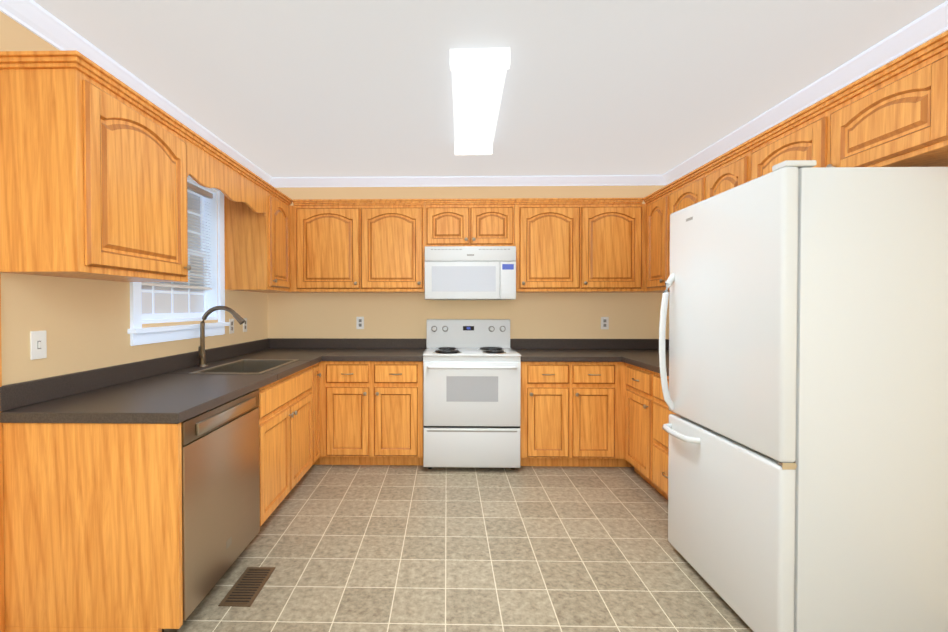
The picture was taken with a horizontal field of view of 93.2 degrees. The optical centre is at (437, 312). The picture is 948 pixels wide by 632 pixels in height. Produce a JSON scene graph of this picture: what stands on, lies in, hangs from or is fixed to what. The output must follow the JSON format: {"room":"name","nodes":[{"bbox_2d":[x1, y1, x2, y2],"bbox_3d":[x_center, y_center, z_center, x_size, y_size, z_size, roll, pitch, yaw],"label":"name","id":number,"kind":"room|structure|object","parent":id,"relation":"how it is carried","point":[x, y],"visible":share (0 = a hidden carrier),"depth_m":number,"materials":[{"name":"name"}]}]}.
{"room":"kitchen","nodes":[
{"label":"kitchen","id":0,"kind":"room"},
{"bbox_2d":[0,11,267,385],"bbox_3d":[-1.721,0.045,0.770,0.120,2.475,7.068,0,1,1],"label":"wall","id":1,"kind":"structure","parent":0,"point":[84,323],"depth_m":2.02,"materials":[{"name":"beige paint"}]},
{"bbox_2d":[0,273,4,631],"bbox_3d":[-1.631,0.562,1.658,0.018,1.418,0.019,0,1,1],"label":"door frame","id":2,"kind":"structure","parent":1,"relation":"attached to","point":[2,613],"depth_m":1.66,"materials":[{"name":"brown wood"}]},
{"bbox_2d":[30,330,46,359],"bbox_3d":[-1.631,0.134,1.830,0.012,0.115,0.070,0,1,1],"label":"switch plate","id":3,"kind":"object","parent":1,"relation":"attached to","point":[38,344],"visible":1,"depth_m":1.82,"materials":[{"name":"white plastic"}]},
{"bbox_2d":[0,54,195,281],"bbox_3d":[-1.461,-0.538,1.983,0.343,0.770,0.701,0,1,1],"label":"upper cabinet","id":4,"kind":"object","parent":1,"relation":"attached to","point":[98,164],"depth_m":1.67,"materials":[{"name":"brown wood"}]},
{"bbox_2d":[0,0,271,184],"bbox_3d":[-1.622,-1.155,0.752,0.078,0.072,6.828,0,1,1],"label":"crown molding","id":5,"kind":"structure","parent":1,"relation":"attached to","point":[40,22],"depth_m":2.04,"materials":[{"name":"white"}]},
{"bbox_2d":[128,175,229,345],"bbox_3d":[-1.649,-0.365,2.847,0.156,1.072,1.015,0,1,1],"label":"window","id":6,"kind":"structure","parent":1,"relation":"in","point":[152,304],"depth_m":3.08,"materials":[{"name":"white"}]},
{"bbox_2d":[141,182,212,289],"bbox_3d":[-1.655,-0.505,2.845,0.035,0.698,0.805,0,1,1],"label":"window blind","id":7,"kind":"object","parent":6,"relation":"attached to","point":[199,190],"visible":0.44,"depth_m":3.06,"materials":[{"name":"white plastic"}]},
{"bbox_2d":[229,319,233,333],"bbox_3d":[-1.599,0.108,3.475,0.008,0.115,0.070,0,1,1],"label":"electrical outlet plate","id":8,"kind":"object","parent":1,"relation":"attached to","point":[231,327],"visible":1,"depth_m":3.47,"materials":[{"name":"white plastic"}]},
{"bbox_2d":[243,318,246,331],"bbox_3d":[-1.595,0.106,3.705,0.008,0.115,0.070,0,1,1],"label":"electrical outlet plate","id":9,"kind":"object","parent":1,"relation":"attached to","point":[245,326],"visible":1,"depth_m":3.70,"materials":[{"name":"white plastic"}]},
{"bbox_2d":[220,186,291,291],"bbox_3d":[-1.427,-0.558,3.604,0.343,0.770,0.481,0,1,1],"label":"upper cabinet","id":10,"kind":"object","parent":1,"relation":"attached to","point":[257,218],"depth_m":3.37,"materials":[{"name":"brown wood"}]},
{"bbox_2d":[176,465,752,631],"bbox_3d":[0.183,1.333,0.746,3.928,0.100,7.068,0,1,1],"label":"floor","id":11,"kind":"structure","parent":0,"point":[380,548],"depth_m":2.28,"materials":[{"name":"tile"}]},
{"bbox_2d":[162,389,259,631],"bbox_3d":[-1.264,0.839,2.035,0.661,0.856,0.678,0,1,1],"label":"dishwasher","id":12,"kind":"object","parent":11,"relation":"on","point":[220,493],"visible":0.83,"depth_m":1.93,"materials":[{"name":"silver metal"}]},
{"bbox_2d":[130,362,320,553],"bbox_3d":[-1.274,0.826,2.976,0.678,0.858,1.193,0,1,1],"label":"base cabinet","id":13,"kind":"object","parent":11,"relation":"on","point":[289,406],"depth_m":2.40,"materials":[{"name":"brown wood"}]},
{"bbox_2d":[0,338,331,423],"bbox_3d":[-1.269,0.328,2.912,0.690,0.135,2.528,0,1,1],"label":"countertop","id":14,"kind":"structure","parent":13,"relation":"on","point":[167,390],"depth_m":2.04,"materials":[{"name":"laminate"}]},
{"bbox_2d":[197,306,244,366],"bbox_3d":[-1.416,0.156,2.905,0.313,0.398,0.108,0,1,1],"label":"faucet","id":15,"kind":"object","parent":14,"relation":"on","point":[201,356],"visible":1,"depth_m":2.92,"materials":[{"name":"silver metal"}]},
{"bbox_2d":[189,359,298,373],"bbox_3d":[-1.228,0.449,2.931,0.423,0.199,0.678,0,1,1],"label":"sink","id":16,"kind":"object","parent":14,"relation":"in","point":[251,366],"visible":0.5,"depth_m":3.21,"materials":[{"name":"silver metal"}]},
{"bbox_2d":[324,338,425,360],"bbox_3d":[-0.506,0.316,3.842,0.797,0.135,0.638,0,1,1],"label":"countertop","id":17,"kind":"structure","parent":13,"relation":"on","point":[340,349],"depth_m":4.08,"materials":[{"name":"laminate"}]},
{"bbox_2d":[218,567,275,606],"bbox_3d":[-0.872,1.263,2.066,0.140,0.006,0.285,0,1,1],"label":"floor vent","id":18,"kind":"object","parent":11,"relation":"in","point":[247,587],"visible":1,"depth_m":2.05,"materials":[{"name":"brown metal"}]},
{"bbox_2d":[313,361,332,464],"bbox_3d":[-1.209,0.815,3.868,0.768,0.858,0.628,0,1,1],"label":"base cabinet","id":19,"kind":"object","parent":11,"relation":"on","point":[326,367],"depth_m":3.56,"materials":[{"name":"brown wood"}]},
{"bbox_2d":[333,361,422,464],"bbox_3d":[-0.494,0.815,3.853,0.773,0.858,0.628,0,1,1],"label":"base cabinet","id":20,"kind":"object","parent":11,"relation":"on","point":[371,412],"depth_m":3.55,"materials":[{"name":"brown wood"}]},
{"bbox_2d":[423,319,520,469],"bbox_3d":[0.275,0.657,3.773,0.764,1.175,0.731,0,1,1],"label":"range","id":21,"kind":"object","parent":11,"relation":"on","point":[471,393],"visible":1,"depth_m":3.47,"materials":[{"name":"white metal"}]},
{"bbox_2d":[520,362,571,466],"bbox_3d":[0.858,0.815,3.824,0.394,0.858,0.628,0,1,1],"label":"base cabinet","id":22,"kind":"object","parent":11,"relation":"on","point":[546,387],"depth_m":3.52,"materials":[{"name":"brown wood"}]},
{"bbox_2d":[572,362,619,466],"bbox_3d":[1.228,0.815,3.817,0.346,0.858,0.628,0,1,1],"label":"base cabinet","id":23,"kind":"object","parent":11,"relation":"on","point":[572,414],"depth_m":3.51,"materials":[{"name":"brown wood"}]},
{"bbox_2d":[616,362,632,466],"bbox_3d":[1.717,0.815,3.806,0.743,0.858,0.628,0,1,1],"label":"base cabinet","id":24,"kind":"object","parent":11,"relation":"on","point":[620,418],"depth_m":3.52,"materials":[{"name":"brown wood"}]},
{"bbox_2d":[510,339,619,361],"bbox_3d":[1.047,0.317,3.809,0.775,0.135,0.638,0,1,1],"label":"countertop","id":25,"kind":"structure","parent":24,"relation":"on","point":[531,350],"depth_m":3.99,"materials":[{"name":"laminate"}]},
{"bbox_2d":[612,339,668,375],"bbox_3d":[1.751,0.324,3.247,0.654,0.135,1.732,0,1,1],"label":"countertop","id":26,"kind":"structure","parent":24,"relation":"on","point":[643,353],"depth_m":3.81,"materials":[{"name":"laminate"}]},
{"bbox_2d":[625,363,675,499],"bbox_3d":[1.742,0.826,2.949,0.660,0.858,1.122,0,1,1],"label":"base cabinet","id":27,"kind":"object","parent":11,"relation":"on","point":[647,411],"visible":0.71,"depth_m":3.09,"materials":[{"name":"brown wood"}]},
{"bbox_2d":[659,160,947,631],"bbox_3d":[1.585,0.364,1.968,0.876,1.807,0.810,0,1,1],"label":"refrigerator","id":28,"kind":"object","parent":11,"relation":"on","point":[805,395],"visible":1,"depth_m":1.58,"materials":[{"name":"white metal"}]},
{"bbox_2d":[268,185,663,347],"bbox_3d":[0.242,0.002,4.203,3.660,2.475,0.120,0,1,1],"label":"wall","id":29,"kind":"structure","parent":0,"point":[290,315],"depth_m":4.14,"materials":[{"name":"beige paint"}]},
{"bbox_2d":[263,199,302,292],"bbox_3d":[-1.368,-0.563,3.996,0.445,0.770,0.343,0,1,1],"label":"upper cabinet","id":30,"kind":"object","parent":29,"relation":"attached to","point":[296,211],"depth_m":3.84,"materials":[{"name":"brown wood"}]},
{"bbox_2d":[303,199,370,292],"bbox_3d":[-0.898,-0.563,3.986,0.613,0.770,0.343,0,1,1],"label":"upper cabinet","id":31,"kind":"object","parent":29,"relation":"attached to","point":[357,245],"depth_m":3.82,"materials":[{"name":"brown wood"}]},
{"bbox_2d":[356,317,363,328],"bbox_3d":[-0.719,0.100,4.160,0.070,0.115,0.008,0,1,1],"label":"outlet","id":32,"kind":"object","parent":29,"relation":"attached to","point":[359,322],"visible":1,"depth_m":4.16,"materials":[{"name":"white plastic"}]},
{"bbox_2d":[367,199,424,292],"bbox_3d":[-0.411,-0.563,3.976,0.616,0.770,0.343,0,1,1],"label":"upper cabinet","id":33,"kind":"object","parent":29,"relation":"attached to","point":[397,226],"depth_m":3.81,"materials":[{"name":"brown wood"}]},
{"bbox_2d":[272,175,659,187],"bbox_3d":[0.254,-1.197,4.089,3.510,0.072,0.078,0,1,1],"label":"crown molding","id":34,"kind":"structure","parent":29,"relation":"attached to","point":[581,180],"depth_m":4.08,"materials":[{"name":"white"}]},
{"bbox_2d":[425,198,514,245],"bbox_3d":[0.279,-0.759,3.943,0.762,0.404,0.375,0,1,1],"label":"upper cabinet","id":35,"kind":"object","parent":29,"relation":"attached to","point":[473,222],"visible":0.96,"depth_m":3.79,"materials":[{"name":"brown wood"}]},
{"bbox_2d":[425,246,515,299],"bbox_3d":[0.279,-0.330,3.927,0.762,0.445,0.414,0,1,1],"label":"over-the-range microwave","id":36,"kind":"object","parent":35,"relation":"attached to","point":[470,272],"visible":1,"depth_m":3.72,"materials":[{"name":"white"}]},
{"bbox_2d":[515,198,590,292],"bbox_3d":[0.971,-0.563,3.947,0.617,0.770,0.343,0,1,1],"label":"upper cabinet","id":37,"kind":"object","parent":29,"relation":"attached to","point":[580,245],"depth_m":3.78,"materials":[{"name":"brown wood"}]},
{"bbox_2d":[601,317,608,328],"bbox_3d":[1.542,0.101,4.112,0.070,0.115,0.008,0,1,1],"label":"outlet","id":38,"kind":"object","parent":29,"relation":"attached to","point":[604,322],"visible":1,"depth_m":4.11,"materials":[{"name":"white plastic"}]},
{"bbox_2d":[591,198,646,292],"bbox_3d":[1.440,-0.562,3.937,0.577,0.770,0.343,0,1,1],"label":"upper cabinet","id":39,"kind":"object","parent":29,"relation":"attached to","point":[616,223],"depth_m":3.77,"materials":[{"name":"brown wood"}]},
{"bbox_2d":[33,0,947,176],"bbox_3d":[0.183,-1.242,0.714,3.928,0.100,7.068,0,1,1],"label":"ceiling","id":40,"kind":"structure","parent":0,"point":[317,88],"depth_m":2.23,"materials":[{"name":"grey paint"}]},
{"bbox_2d":[450,47,509,155],"bbox_3d":[0.228,-1.170,2.640,0.275,0.088,1.195,0,1,3],"label":"ceiling light fixture","id":41,"kind":"object","parent":40,"relation":"attached to","point":[478,77],"visible":1,"depth_m":2.31,"materials":[{"name":"white plastic"}]},
{"bbox_2d":[664,185,668,338],"bbox_3d":[2.087,0.046,0.690,0.120,2.475,7.068,0,1,1],"label":"wall","id":42,"kind":"structure","parent":0,"point":[667,317],"depth_m":4.07,"materials":[{"name":"beige paint"}]},
{"bbox_2d":[643,190,668,292],"bbox_3d":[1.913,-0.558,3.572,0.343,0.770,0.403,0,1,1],"label":"upper cabinet","id":43,"kind":"object","parent":42,"relation":"attached to","point":[654,211],"depth_m":3.59,"materials":[{"name":"brown wood"}]},
{"bbox_2d":[663,170,698,289],"bbox_3d":[1.904,-0.552,3.134,0.343,0.770,0.473,0,1,1],"label":"upper cabinet","id":44,"kind":"object","parent":42,"relation":"attached to","point":[682,193],"depth_m":3.28,"materials":[{"name":"brown wood"}]},
{"bbox_2d":[699,142,746,201],"bbox_3d":[1.895,-0.547,2.687,0.343,0.770,0.422,0,1,1],"label":"upper cabinet","id":45,"kind":"object","parent":42,"relation":"attached to","point":[728,171],"depth_m":2.69,"materials":[{"name":"brown wood"}]},
{"bbox_2d":[747,102,818,181],"bbox_3d":[1.885,-0.748,2.215,0.343,0.355,0.508,0,1,1],"label":"upper cabinet","id":46,"kind":"object","parent":42,"relation":"attached to","point":[796,137],"depth_m":2.20,"materials":[{"name":"brown wood"}]},
{"bbox_2d":[660,1,947,184],"bbox_3d":[1.988,-1.155,0.677,0.078,0.072,6.828,0,1,1],"label":"crown molding","id":47,"kind":"structure","parent":42,"relation":"attached to","point":[932,24],"depth_m":2.28,"materials":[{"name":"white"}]},
{"bbox_2d":[819,30,947,166],"bbox_3d":[1.874,-0.742,1.703,0.343,0.355,0.518,0,1,1],"label":"upper cabinet","id":48,"kind":"object","parent":42,"relation":"attached to","point":[894,113],"depth_m":1.68,"materials":[{"name":"brown wood"}]}
]}

